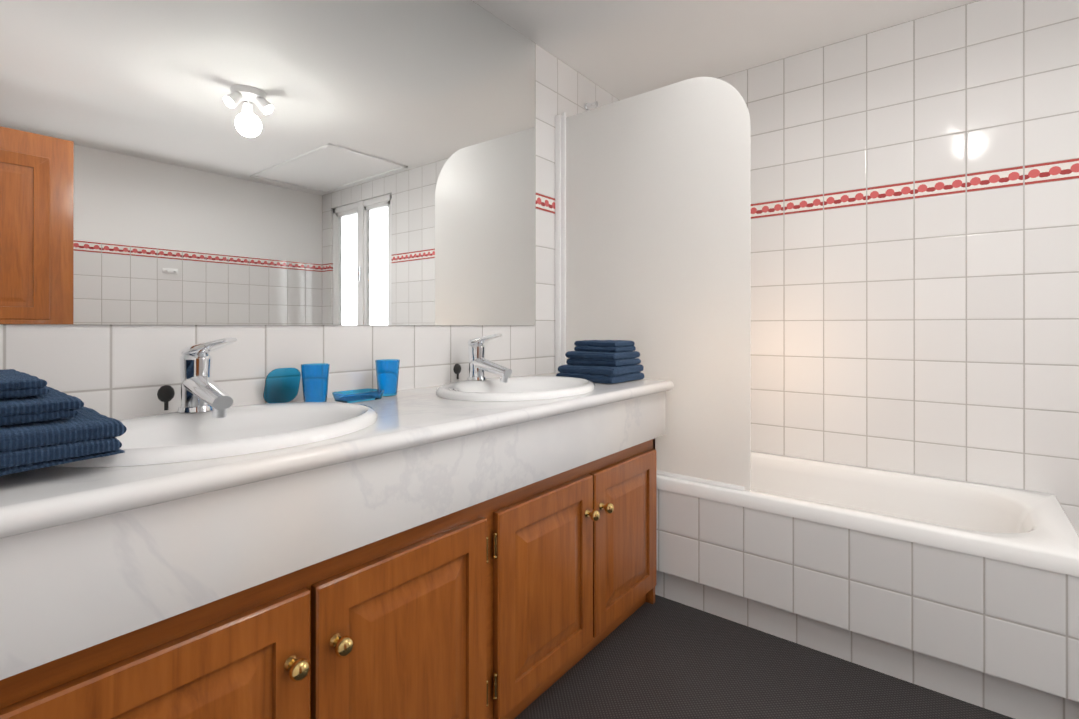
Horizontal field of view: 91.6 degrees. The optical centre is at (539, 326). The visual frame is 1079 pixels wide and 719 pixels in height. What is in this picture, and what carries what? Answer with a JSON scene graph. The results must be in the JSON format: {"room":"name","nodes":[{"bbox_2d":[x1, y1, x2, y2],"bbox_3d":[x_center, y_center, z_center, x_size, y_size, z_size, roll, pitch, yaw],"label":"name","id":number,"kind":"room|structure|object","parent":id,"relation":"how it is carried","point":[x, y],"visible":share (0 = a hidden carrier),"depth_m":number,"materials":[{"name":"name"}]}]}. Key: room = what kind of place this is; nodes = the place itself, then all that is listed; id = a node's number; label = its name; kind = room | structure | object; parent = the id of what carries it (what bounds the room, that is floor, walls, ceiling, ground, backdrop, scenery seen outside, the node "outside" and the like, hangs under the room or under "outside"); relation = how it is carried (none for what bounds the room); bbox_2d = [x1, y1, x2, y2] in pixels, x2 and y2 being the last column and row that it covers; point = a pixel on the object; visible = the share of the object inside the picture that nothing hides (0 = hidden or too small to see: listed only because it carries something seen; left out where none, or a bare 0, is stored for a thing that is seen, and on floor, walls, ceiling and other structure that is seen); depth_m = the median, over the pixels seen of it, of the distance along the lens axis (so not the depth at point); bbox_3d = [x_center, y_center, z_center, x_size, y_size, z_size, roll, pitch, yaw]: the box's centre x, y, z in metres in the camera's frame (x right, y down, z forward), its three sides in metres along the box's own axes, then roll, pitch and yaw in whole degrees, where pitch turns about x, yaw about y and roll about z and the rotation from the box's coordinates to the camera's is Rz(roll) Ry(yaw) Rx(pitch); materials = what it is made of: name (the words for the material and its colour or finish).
{"room":"bathroom","nodes":[
{"label":"bathroom","id":0,"kind":"room"},
{"bbox_2d":[0,0,619,419],"bbox_3d":[-0.422,-0.073,1.814,0.106,2.280,2.980,0,0,39],"label":"wall","id":1,"kind":"structure","parent":0,"point":[267,162],"depth_m":1.38,"materials":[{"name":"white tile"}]},
{"bbox_2d":[584,101,597,110],"bbox_3d":[0.253,-1.066,2.537,0.058,0.040,0.040,0,0,39],"label":"holder","id":2,"kind":"object","parent":1,"relation":"attached to","point":[588,107],"visible":0.92,"depth_m":2.53,"materials":[{"name":"silver metal"}]},
{"bbox_2d":[472,0,978,99],"bbox_3d":[0.867,-1.264,0.789,3.400,0.100,2.980,0,0,39],"label":"ceiling","id":3,"kind":"structure","parent":0,"point":[622,49],"depth_m":2.14,"materials":[{"name":"white paint"}]},
{"bbox_2d":[514,594,1013,718],"bbox_3d":[0.867,1.116,0.787,3.400,0.100,2.980,0,0,39],"label":"floor","id":4,"kind":"structure","parent":0,"point":[662,658],"depth_m":1.57,"materials":[{"name":"rubber"}]},
{"bbox_2d":[0,334,673,718],"bbox_3d":[-0.370,0.546,1.339,0.573,1.042,2.097,0,0,39],"label":"bathroom vanity","id":5,"kind":"object","parent":4,"relation":"on","point":[476,544],"visible":0.98,"depth_m":1.00,"materials":[{"name":"wood"}]},
{"bbox_2d":[0,373,673,538],"bbox_3d":[-0.370,0.225,1.340,0.573,0.036,2.097,0,0,39],"label":"countertop","id":6,"kind":"structure","parent":5,"relation":"on","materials":[{"name":"stone"}]},
{"bbox_2d":[0,369,126,475],"bbox_3d":[-0.868,0.139,0.708,0.390,0.132,0.417,0,0,39],"label":"towel stack","id":7,"kind":"object","parent":6,"relation":"on","point":[42,425],"visible":1,"depth_m":0.71,"materials":[{"name":"blue fabric"}]},
{"bbox_2d":[157,337,236,417],"bbox_3d":[-0.723,0.105,1.122,0.213,0.162,0.106,0,0,39],"label":"faucet","id":8,"kind":"object","parent":6,"relation":"on","point":[201,397],"depth_m":1.12,"materials":[{"name":"silver metal"}]},
{"bbox_2d":[55,402,376,466],"bbox_3d":[-0.602,0.267,1.030,0.450,0.165,0.580,0,0,39],"label":"sink","id":9,"kind":"object","parent":6,"relation":"in","point":[193,435],"depth_m":1.04,"materials":[{"name":"white ceramic"}]},
{"bbox_2d":[453,334,511,382],"bbox_3d":[-0.192,0.106,1.789,0.213,0.162,0.091,0,0,39],"label":"faucet","id":10,"kind":"object","parent":6,"relation":"on","point":[478,364],"depth_m":1.79,"materials":[{"name":"silver metal"}]},
{"bbox_2d":[436,376,594,400],"bbox_3d":[-0.066,0.268,1.703,0.450,0.165,0.580,0,0,39],"label":"sink","id":11,"kind":"object","parent":6,"relation":"in","point":[476,388],"depth_m":1.70,"materials":[{"name":"white ceramic"}]},
{"bbox_2d":[556,340,643,383],"bbox_3d":[0.235,0.131,2.017,0.255,0.152,0.242,0,0,39],"label":"towel stack","id":12,"kind":"object","parent":6,"relation":"on","point":[607,361],"visible":0.98,"depth_m":1.94,"materials":[{"name":"blue fabric"}]},
{"bbox_2d":[655,451,1078,718],"bbox_3d":[0.927,0.825,2.082,1.677,0.485,0.673,0,0,39],"label":"bathtub","id":13,"kind":"object","parent":4,"relation":"on","point":[966,591],"visible":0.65,"depth_m":1.63,"materials":[{"name":"white ceramic"}]},
{"bbox_2d":[555,77,750,490],"bbox_3d":[0.410,-0.185,2.104,0.843,1.534,0.036,0,0,39],"label":"screen","id":14,"kind":"object","parent":13,"relation":"on","point":[653,225],"visible":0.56,"depth_m":2.02,"materials":[{"name":"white glass"}]},
{"bbox_2d":[717,0,1078,534],"bbox_3d":[1.764,-0.073,1.915,3.200,2.280,0.100,0,0,39],"label":"wall","id":15,"kind":"structure","parent":0,"point":[915,246],"depth_m":2.05,"materials":[{"name":"tile"}]}
]}

